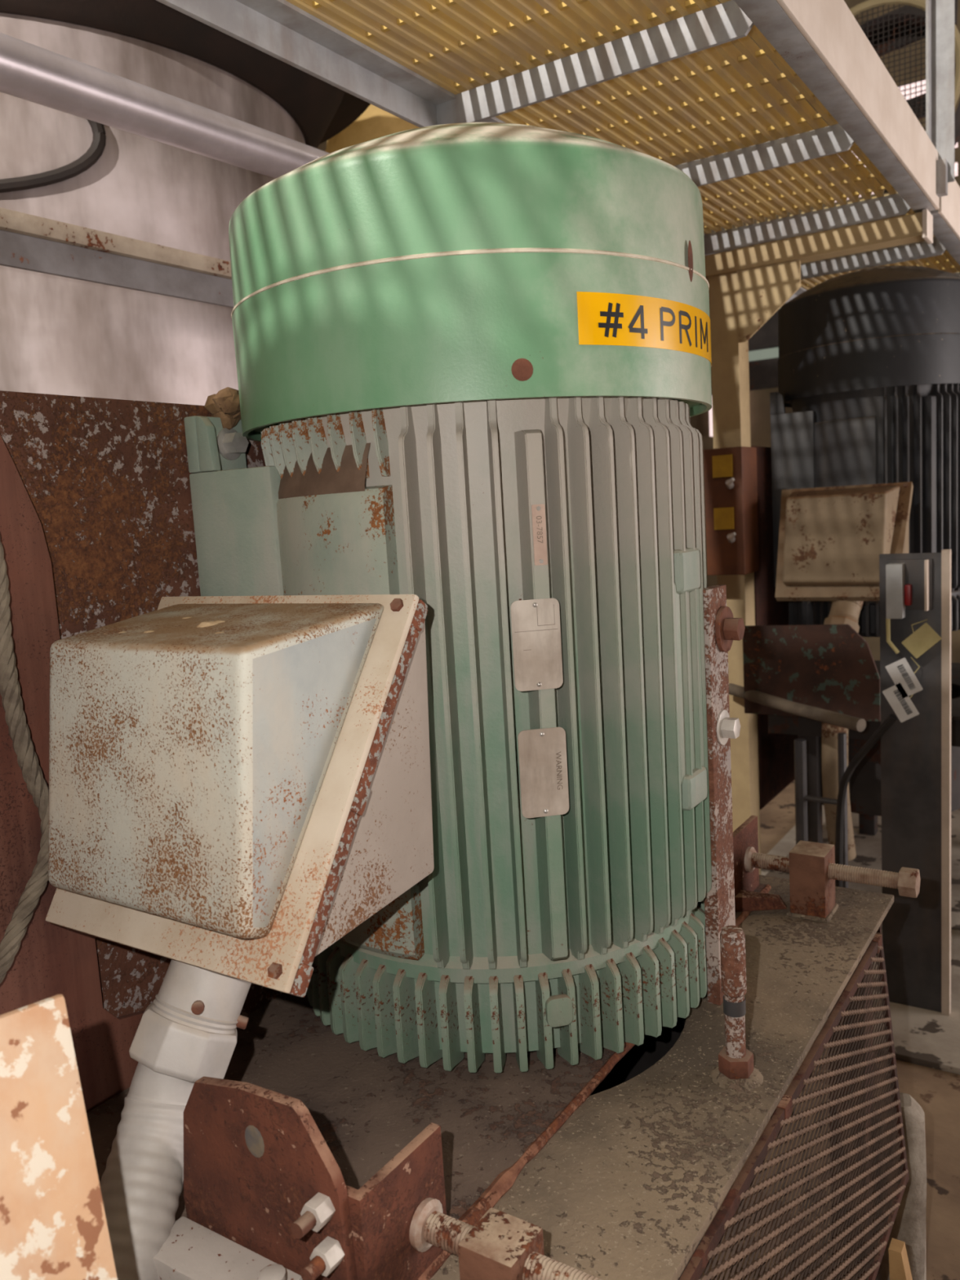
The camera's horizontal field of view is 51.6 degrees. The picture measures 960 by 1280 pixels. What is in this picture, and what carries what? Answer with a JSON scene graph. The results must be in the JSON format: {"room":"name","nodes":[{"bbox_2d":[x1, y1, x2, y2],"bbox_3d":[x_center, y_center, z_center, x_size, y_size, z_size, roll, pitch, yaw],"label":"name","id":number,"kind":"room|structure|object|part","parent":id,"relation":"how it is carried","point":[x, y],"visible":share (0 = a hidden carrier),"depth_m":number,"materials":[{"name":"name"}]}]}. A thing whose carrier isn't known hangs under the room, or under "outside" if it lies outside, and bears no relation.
{"room":"industrial hall","nodes":[
{"label":"industrial hall","id":0,"kind":"room"},
{"bbox_2d":[317,141,325,151],"bbox_3d":[-4.356,-2.042,6.178,0.150,6.200,12.000,1,9,33],"label":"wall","id":1,"kind":"structure","parent":0,"point":[321,147],"depth_m":10.11,"materials":[{"name":"grey"}]},
{"bbox_2d":[711,357,778,391],"bbox_3d":[1.718,-2.207,8.606,5.212,0.227,0.100,1,9,33],"label":"cross beam","id":2,"kind":"structure","parent":0,"point":[763,374],"depth_m":8.15,"materials":[{"name":"metal"}]},
{"bbox_2d":[748,309,778,351],"bbox_3d":[1.705,-2.553,8.557,5.206,0.283,0.100,1,9,33],"label":"cross beam","id":3,"kind":"structure","parent":0,"point":[767,336],"depth_m":8.09,"materials":[{"name":"metal"}]},
{"bbox_2d":[689,0,959,662],"bbox_3d":[3.623,-2.765,8.129,11.000,6.200,0.150,1,9,33],"label":"wall","id":4,"kind":"structure","parent":0,"point":[759,400],"depth_m":8.43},
{"bbox_2d":[708,408,712,436],"bbox_3d":[2.220,-2.316,8.970,0.301,0.915,0.080,1,9,33],"label":"window","id":5,"kind":"structure","parent":4,"relation":"in","point":[710,411],"depth_m":9.05,"materials":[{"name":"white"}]},
{"bbox_2d":[748,306,781,361],"bbox_3d":[2.542,-2.583,8.712,0.420,0.602,0.080,1,9,33],"label":"window","id":6,"kind":"structure","parent":4,"relation":"in","point":[772,353],"depth_m":8.71,"materials":[{"name":"grey"}]},
{"bbox_2d":[702,780,959,1279],"bbox_3d":[0.485,1.190,3.510,11.000,0.100,12.000,1,9,33],"label":"floor","id":7,"kind":"structure","parent":0,"point":[937,1091],"depth_m":2.40,"materials":[{"name":"concrete"}]},
{"bbox_2d":[0,994,117,1279],"bbox_3d":[-0.358,0.925,0.661,0.348,1.243,0.339,-9,9,-35],"label":"plate","id":8,"kind":"object","parent":7,"relation":"on","point":[53,1223],"visible":1,"depth_m":0.75,"materials":[{"name":"metal"}]},
{"bbox_2d":[0,207,233,307],"bbox_3d":[-0.867,0.252,2.191,0.103,2.250,3.800,1,9,33],"label":"rail","id":9,"kind":"object","parent":7,"relation":"on","point":[28,242],"visible":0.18,"depth_m":2.17,"materials":[{"name":"metal"}]},
{"bbox_2d":[0,32,328,178],"bbox_3d":[-0.877,-1.181,2.080,0.104,0.154,4.001,1,9,33],"label":"pipe","id":10,"kind":"object","parent":9,"relation":"on","point":[29,72],"visible":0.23,"depth_m":2.20,"materials":[{"name":"grey metal"}]},
{"bbox_2d":[0,0,370,405],"bbox_3d":[-1.475,-0.702,3.427,2.520,3.900,2.520,1,9,33],"label":"tank","id":11,"kind":"object","parent":7,"relation":"on","point":[60,335],"visible":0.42,"depth_m":2.63,"materials":[{"name":"silver metal"}]},
{"bbox_2d":[153,1216,302,1279],"bbox_3d":[-0.232,1.042,1.034,0.173,0.902,0.057,1,9,33],"label":"channel","id":12,"kind":"object","parent":7,"relation":"on","point":[192,1251],"visible":0.77,"depth_m":0.98,"materials":[{"name":"white metal"}]},
{"bbox_2d":[323,104,418,153],"bbox_3d":[-0.371,-1.031,5.644,0.838,3.886,0.844,1,9,33],"label":"vessel","id":13,"kind":"object","parent":7,"relation":"on","point":[375,122],"visible":0.05,"depth_m":5.07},
{"bbox_2d":[430,875,909,1279],"bbox_3d":[0.130,0.989,1.587,0.842,0.825,1.410,1,9,33],"label":"mounting frame","id":14,"kind":"object","parent":7,"relation":"on","point":[629,1187],"depth_m":1.34,"materials":[{"name":"metal"}]},
{"bbox_2d":[0,693,41,942],"bbox_3d":[-0.590,0.218,1.248,0.012,0.307,0.073,1,9,33],"label":"plate","id":15,"kind":"object","parent":14,"relation":"attached to","point":[20,834],"depth_m":1.24,"materials":[{"name":"metal"}]},
{"bbox_2d":[0,538,48,983],"bbox_3d":[-0.587,0.116,1.197,0.023,0.648,0.144,1,9,33],"label":"rope","id":16,"kind":"object","parent":15,"relation":"hanging from","point":[10,688],"visible":0.89,"depth_m":1.22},
{"bbox_2d":[0,435,60,789],"bbox_3d":[-0.572,-0.031,1.266,0.012,0.449,0.066,1,9,33],"label":"plate","id":17,"kind":"object","parent":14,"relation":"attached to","point":[33,620],"depth_m":1.26,"materials":[{"name":"red metal"}]},
{"bbox_2d":[0,880,145,1112],"bbox_3d":[-0.544,0.474,1.327,0.012,0.333,0.206,1,9,33],"label":"plate","id":18,"kind":"object","parent":14,"relation":"attached to","point":[50,960],"depth_m":1.33,"materials":[{"name":"brown metal"}]},
{"bbox_2d":[0,391,212,639],"bbox_3d":[-0.513,-0.177,1.412,0.033,0.320,0.349,1,9,33],"label":"mounting plate","id":19,"kind":"object","parent":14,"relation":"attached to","point":[106,482],"depth_m":1.38,"materials":[{"name":"brown metal"}]},
{"bbox_2d":[94,937,171,1017],"bbox_3d":[-0.509,0.471,1.442,0.033,0.137,0.121,1,9,33],"label":"mounting plate","id":20,"kind":"object","parent":14,"relation":"attached to","point":[131,979],"depth_m":1.42,"materials":[{"name":"brown metal"}]},
{"bbox_2d":[86,815,786,1279],"bbox_3d":[0.006,0.471,1.564,0.629,0.236,1.300,1,9,33],"label":"base","id":21,"kind":"object","parent":14,"relation":"on","point":[315,1153],"visible":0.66,"depth_m":1.17,"materials":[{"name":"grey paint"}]},
{"bbox_3d":[-0.218,0.548,0.992,0.232,0.219,0.014,1,9,33],"label":"bracket plate","id":22,"kind":"part","parent":21,"relation":"part of","materials":[{"name":"brown metal"}]},
{"bbox_2d":[183,122,711,1072],"bbox_3d":[0.010,-0.095,1.595,0.724,1.314,0.723,3,10,40],"label":"motor","id":23,"kind":"object","parent":21,"relation":"on","point":[473,362],"visible":0.91,"depth_m":1.30,"materials":[{"name":"green paint"}]},
{"bbox_2d":[204,383,241,428],"bbox_3d":[-0.376,-0.354,1.519,0.077,0.067,0.083,1,9,33],"label":"clump","id":24,"kind":"object","parent":23,"relation":"on","point":[224,404],"visible":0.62,"depth_m":1.49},
{"bbox_2d":[44,595,434,997],"bbox_3d":[-0.297,0.147,1.235,0.452,0.389,0.366,1,9,33],"label":"box","id":25,"kind":"object","parent":23,"relation":"attached to","point":[237,784],"visible":1,"depth_m":1.08,"materials":[{"name":"paint"}]},
{"bbox_2d":[100,959,251,1279],"bbox_3d":[-0.351,0.559,1.050,0.139,0.471,0.391,-1,8,22],"label":"conduit","id":26,"kind":"object","parent":25,"relation":"attached to","point":[188,1033],"visible":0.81,"depth_m":1.07,"materials":[{"name":"grey plastic"}]},
{"bbox_3d":[0.022,0.105,1.621,0.636,0.910,0.636,1,9,33],"label":"frame","id":27,"kind":"part","parent":23,"relation":"part of","materials":[{"name":"green metal"}]},
{"bbox_2d":[702,584,744,1005],"bbox_3d":[0.381,0.240,1.529,0.050,0.645,0.092,1,9,33],"label":"bar","id":28,"kind":"object","parent":23,"relation":"attached to","point":[721,628],"visible":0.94,"depth_m":1.51,"materials":[{"name":"orange paint"}]},
{"bbox_2d":[408,1197,602,1279],"bbox_3d":[0.064,0.618,0.932,0.293,0.092,0.072,1,9,33],"label":"screw","id":29,"kind":"object","parent":14,"relation":"on","point":[500,1246],"visible":1,"depth_m":0.95,"materials":[{"name":"metal"}]},
{"bbox_2d":[710,925,764,1091],"bbox_3d":[0.340,0.488,1.331,0.072,0.211,0.073,1,9,33],"label":"rod","id":30,"kind":"object","parent":14,"relation":"on","point":[735,1071],"visible":1,"depth_m":1.32,"materials":[{"name":"orange paint"}]},
{"bbox_3d":[0.343,0.531,1.336,0.027,0.120,0.027,1,9,33],"label":"rod","id":31,"kind":"part","parent":30,"relation":"part of","materials":[{"name":"red metal"}]},
{"bbox_2d":[710,1064,764,1091],"bbox_3d":[0.346,0.587,1.343,0.072,0.011,0.073,1,9,33],"label":"washer","id":32,"kind":"object","parent":14,"relation":"on","point":[750,1078],"depth_m":1.32,"materials":[{"name":"metal"}]},
{"bbox_3d":[0.404,0.844,1.290,0.064,0.466,1.260,1,9,33],"label":"belt guard","id":33,"kind":"part","parent":14,"relation":"part of","materials":[{"name":"brown metal"}]},
{"bbox_2d":[744,840,920,923],"bbox_3d":[0.646,0.451,1.836,0.305,0.127,0.088,1,9,33],"label":"screw","id":34,"kind":"object","parent":14,"relation":"on","point":[813,871],"visible":1,"depth_m":1.82,"materials":[{"name":"metal"}]},
{"bbox_3d":[0.632,0.425,1.838,0.273,0.030,0.030,1,9,33],"label":"threaded rod","id":35,"kind":"part","parent":34,"relation":"part of","materials":[{"name":"metal"}]},
{"bbox_3d":[0.732,0.914,1.956,0.070,0.811,0.070,1,9,33],"label":"leg","id":36,"kind":"part","parent":14,"relation":"part of","materials":[{"name":"brown metal"}]},
{"bbox_3d":[0.438,1.065,1.305,0.010,0.018,1.260,1,9,33],"label":"guard frame","id":37,"kind":"part","parent":14,"relation":"part of","materials":[{"name":"brown metal"}]},
{"bbox_3d":[0.746,0.759,1.800,0.054,0.466,0.018,1,9,33],"label":"guard frame","id":38,"kind":"part","parent":14,"relation":"part of","materials":[{"name":"metal"}]},
{"bbox_2d":[757,714,797,809],"bbox_3d":[1.197,0.436,4.032,0.033,0.376,0.523,1,9,33],"label":"mounting plate","id":39,"kind":"object","parent":7,"relation":"attached to","point":[776,764],"depth_m":3.96,"materials":[{"name":"brown metal"}]},
{"bbox_2d":[760,804,959,1074],"bbox_3d":[2.219,1.022,3.545,2.550,0.020,2.400,1,9,33],"label":"concrete pad","id":40,"kind":"object","parent":7,"relation":"on","point":[922,1037],"visible":0.02,"depth_m":3.04,"materials":[{"name":"grey concrete"}]},
{"bbox_2d":[704,208,933,875],"bbox_3d":[1.144,-0.162,3.569,0.880,2.446,0.130,1,9,33],"label":"steel column","id":41,"kind":"structure","parent":40,"relation":"on","point":[748,285],"depth_m":3.52,"materials":[{"name":"yellow metal"}]},
{"bbox_2d":[155,0,959,303],"bbox_3d":[0.081,-1.193,1.806,0.815,0.173,8.600,1,9,33],"label":"frame","id":42,"kind":"object","parent":41,"relation":"on","point":[822,42],"visible":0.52,"depth_m":2.14,"materials":[{"name":"metal"}]},
{"bbox_2d":[285,0,896,234],"bbox_3d":[0.142,-1.204,1.891,0.779,0.031,3.510,1,9,33],"label":"metal grating","id":43,"kind":"object","parent":42,"relation":"on","point":[714,100],"visible":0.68,"depth_m":2.25,"materials":[{"name":"yellow metal"}]},
{"bbox_3d":[-0.023,-1.161,1.641,0.779,0.009,0.010,1,9,33],"label":"cross rod","id":44,"kind":"part","parent":43,"relation":"part of","materials":[{"name":"yellow metal"}]},
{"bbox_3d":[0.060,-1.182,1.767,0.779,0.009,0.010,1,9,33],"label":"cross rod","id":45,"kind":"part","parent":43,"relation":"part of","materials":[{"name":"yellow metal"}]},
{"bbox_3d":[0.143,-1.203,1.893,0.779,0.009,0.010,1,9,33],"label":"cross rod","id":46,"kind":"part","parent":43,"relation":"part of","materials":[{"name":"yellow metal"}]},
{"bbox_3d":[0.227,-1.224,2.019,0.779,0.009,0.010,1,9,33],"label":"cross rod","id":47,"kind":"part","parent":43,"relation":"part of","materials":[{"name":"yellow metal"}]},
{"bbox_3d":[0.394,-1.266,2.271,0.779,0.009,0.010,1,9,33],"label":"cross rod","id":48,"kind":"part","parent":43,"relation":"part of","materials":[{"name":"yellow metal"}]},
{"bbox_3d":[0.477,-1.287,2.397,0.779,0.009,0.010,1,9,33],"label":"cross rod","id":49,"kind":"part","parent":43,"relation":"part of","materials":[{"name":"yellow metal"}]},
{"bbox_3d":[0.560,-1.308,2.523,0.779,0.009,0.010,1,9,33],"label":"cross rod","id":50,"kind":"part","parent":43,"relation":"part of","materials":[{"name":"yellow metal"}]},
{"bbox_3d":[0.644,-1.329,2.649,0.779,0.009,0.010,1,9,33],"label":"cross rod","id":51,"kind":"part","parent":43,"relation":"part of","materials":[{"name":"yellow metal"}]},
{"bbox_3d":[0.811,-1.371,2.901,0.779,0.009,0.010,1,9,33],"label":"cross rod","id":52,"kind":"part","parent":43,"relation":"part of","materials":[{"name":"metal"}]},
{"bbox_3d":[0.894,-1.392,3.027,0.779,0.009,0.010,1,9,33],"label":"cross rod","id":53,"kind":"part","parent":43,"relation":"part of","materials":[{"name":"yellow metal"}]},
{"bbox_3d":[0.978,-1.413,3.153,0.779,0.009,0.010,1,9,33],"label":"cross rod","id":54,"kind":"part","parent":43,"relation":"part of","materials":[{"name":"yellow metal"}]},
{"bbox_3d":[1.061,-1.434,3.279,0.779,0.009,0.010,1,9,33],"label":"cross rod","id":55,"kind":"part","parent":43,"relation":"part of","materials":[{"name":"yellow metal"}]},
{"bbox_2d":[724,191,959,290],"bbox_3d":[1.624,-1.577,4.129,0.779,0.031,1.770,1,9,33],"label":"panel","id":56,"kind":"object","parent":42,"relation":"on","point":[940,262],"visible":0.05,"depth_m":4.24,"materials":[{"name":"metal"}]},
{"bbox_3d":[1.267,-1.486,3.590,0.779,0.009,0.010,1,9,33],"label":"cross rod","id":57,"kind":"part","parent":56,"relation":"part of","materials":[{"name":"yellow metal"}]},
{"bbox_3d":[1.685,-1.591,4.220,0.779,0.009,0.010,1,9,33],"label":"cross rod","id":58,"kind":"part","parent":56,"relation":"part of","materials":[{"name":"yellow metal"}]},
{"bbox_3d":[1.768,-1.612,4.346,0.779,0.009,0.010,1,9,33],"label":"cross rod","id":59,"kind":"part","parent":56,"relation":"part of","materials":[{"name":"yellow metal"}]},
{"bbox_3d":[1.851,-1.633,4.472,0.779,0.009,0.010,1,9,33],"label":"cross rod","id":60,"kind":"part","parent":56,"relation":"part of","materials":[{"name":"yellow metal"}]},
{"bbox_2d":[925,0,955,197],"bbox_3d":[1.394,-2.082,3.011,0.073,1.400,0.070,1,9,33],"label":"railing post","id":61,"kind":"object","parent":42,"relation":"attached to","point":[940,14],"visible":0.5,"depth_m":3.07,"materials":[{"name":"metal"}]},
{"bbox_3d":[1.367,-2.102,3.025,0.008,1.360,0.070,1,9,33],"label":"angle leg","id":62,"kind":"part","parent":61,"relation":"part of","materials":[{"name":"metal"}]},
{"bbox_2d":[703,446,759,575],"bbox_3d":[0.844,-0.454,3.531,0.228,0.440,0.210,1,9,33],"label":"electrical box","id":63,"kind":"object","parent":41,"relation":"attached to","point":[731,481],"visible":0.77,"depth_m":3.46,"materials":[{"name":"metal"}]},
{"bbox_2d":[751,445,788,625],"bbox_3d":[1.122,-0.389,3.888,0.033,0.718,0.431,1,9,33],"label":"mounting plate","id":64,"kind":"object","parent":41,"relation":"attached to","point":[769,611],"depth_m":3.83,"materials":[{"name":"brown metal"}]},
{"bbox_2d":[769,265,959,637],"bbox_3d":[1.543,-0.728,3.865,0.739,1.374,0.739,1,9,33],"label":"motor","id":65,"kind":"object","parent":64,"relation":"attached to","point":[868,362],"visible":0.58,"depth_m":3.57,"materials":[{"name":"black paint"}]},
{"bbox_2d":[775,481,913,600],"bbox_3d":[1.269,-0.346,3.506,0.450,0.389,0.366,1,9,33],"label":"box","id":66,"kind":"object","parent":65,"relation":"attached to","point":[832,540],"visible":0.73,"depth_m":3.37,"materials":[{"name":"beige paint"}]},
{"bbox_2d":[821,600,863,861],"bbox_3d":[1.264,0.301,3.462,0.137,0.978,0.169,1,9,33],"label":"conduit","id":67,"kind":"object","parent":66,"relation":"hanging from","point":[842,612],"visible":0.42,"depth_m":3.44,"materials":[{"name":"beige paint"}]},
{"bbox_3d":[1.557,-0.498,3.894,0.636,0.910,0.636,1,9,33],"label":"frame","id":68,"kind":"part","parent":65,"relation":"part of","materials":[{"name":"grey paint"}]},
{"bbox_2d":[728,683,866,732],"bbox_3d":[1.046,0.222,3.365,0.053,0.068,0.645,-7,8,-23],"label":"bar","id":69,"kind":"object","parent":41,"relation":"attached to","point":[825,716],"visible":0.92,"depth_m":3.29,"materials":[{"name":"metal"}]},
{"bbox_2d":[742,624,880,721],"bbox_3d":[1.133,0.106,3.417,0.460,0.325,0.015,1,9,33],"label":"plate","id":70,"kind":"object","parent":69,"relation":"attached to","point":[833,668],"visible":0.79,"depth_m":3.40,"materials":[{"name":"brown metal"}]},
{"bbox_3d":[1.431,-1.320,3.174,0.014,0.086,0.110,1,9,33],"label":"plate","id":71,"kind":"part","parent":41,"relation":"part of","materials":[{"name":"grey metal"}]},
{"bbox_2d":[793,732,848,888],"bbox_3d":[1.169,0.698,3.399,0.171,0.784,0.040,1,9,33],"label":"stand","id":72,"kind":"object","parent":40,"relation":"on","point":[802,797],"visible":0.59,"depth_m":3.38,"materials":[{"name":"metal"}]},
{"bbox_2d":[768,660,959,843],"bbox_3d":[1.733,0.574,4.019,0.789,0.805,1.125,1,9,33],"label":"support stand","id":73,"kind":"object","parent":40,"relation":"on","point":[864,782],"visible":0.12,"depth_m":3.70,"materials":[{"name":"metal"}]},
{"bbox_3d":[1.260,0.639,3.783,0.070,0.791,0.070,1,9,33],"label":"leg","id":74,"kind":"part","parent":73,"relation":"part of","materials":[{"name":"metal"}]},
{"bbox_3d":[1.787,0.507,4.580,0.070,0.791,0.070,1,9,33],"label":"leg","id":75,"kind":"part","parent":73,"relation":"part of","materials":[{"name":"metal"}]},
{"bbox_2d":[879,549,951,1015],"bbox_3d":[1.284,0.438,2.942,0.192,1.400,0.082,1,9,33],"label":"post","id":76,"kind":"object","parent":40,"relation":"on","point":[914,588],"visible":0.98,"depth_m":2.96,"materials":[{"name":"metal"}]},
{"bbox_2d":[835,713,897,887],"bbox_3d":[1.179,0.609,3.072,0.052,0.802,0.236,-7,8,-28],"label":"cable","id":77,"kind":"object","parent":76,"relation":"attached to","point":[889,721],"visible":0.8,"depth_m":3.08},
{"bbox_2d":[882,683,919,722],"bbox_3d":[1.244,0.180,2.928,0.100,0.118,0.050,1,9,33],"label":"paper tag","id":78,"kind":"object","parent":76,"relation":"hanging from","point":[904,709],"visible":0.94,"depth_m":2.91,"materials":[{"name":"white paper"}]},
{"bbox_2d":[885,657,923,697],"bbox_3d":[1.248,0.107,2.913,0.102,0.120,0.050,1,9,33],"label":"paper tag","id":79,"kind":"object","parent":76,"relation":"hanging from","point":[900,671],"visible":1,"depth_m":2.89,"materials":[{"name":"white paper"}]},
{"bbox_2d":[884,559,933,618],"bbox_3d":[1.234,-0.147,2.867,0.127,0.167,0.064,1,9,33],"label":"switch","id":80,"kind":"object","parent":76,"relation":"attached to","point":[908,583],"depth_m":2.86,"materials":[{"name":"metal"}]},
{"bbox_2d":[901,619,941,658],"bbox_3d":[1.281,-0.004,2.873,0.106,0.109,0.049,1,9,33],"label":"paper tag","id":81,"kind":"object","parent":76,"relation":"hanging from","point":[923,638],"visible":1,"depth_m":2.85,"materials":[{"name":"yellow paper"}]},
{"bbox_3d":[1.370,0.436,2.918,0.023,1.400,0.027,1,9,33],"label":"edge trim","id":82,"kind":"part","parent":76,"relation":"part of","materials":[{"name":"paint"}]},
{"bbox_2d":[888,1237,912,1279],"bbox_3d":[0.737,1.192,1.678,0.085,0.330,0.050,1,9,33],"label":"prop","id":83,"kind":"object","parent":7,"relation":"on","point":[899,1264],"visible":1,"depth_m":1.67,"materials":[{"name":"yellow wood"}]},
{"bbox_2d":[874,1092,927,1279],"bbox_3d":[0.846,1.105,2.003,0.100,0.412,0.110,-4,7,-7],"label":"pipe","id":84,"kind":"object","parent":7,"relation":"on","point":[909,1226],"visible":0.51,"depth_m":1.96,"materials":[{"name":"metal"}]},
{"bbox_2d":[792,0,959,202],"bbox_3d":[1.955,-2.667,4.818,0.780,0.890,0.470,1,9,33],"label":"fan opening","id":85,"kind":"object","parent":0,"point":[897,28],"visible":0.2,"depth_m":4.62,"materials":[{"name":"black metal"}]},
{"bbox_3d":[2.008,-2.987,4.887,0.620,0.280,0.090,1,9,33],"label":"fan blade","id":86,"kind":"part","parent":85,"relation":"part of","materials":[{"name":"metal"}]},
{"bbox_3d":[2.031,-2.591,4.938,0.620,0.200,0.090,1,9,33],"label":"fan blade","id":87,"kind":"part","parent":85,"relation":"part of","materials":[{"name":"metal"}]}
]}

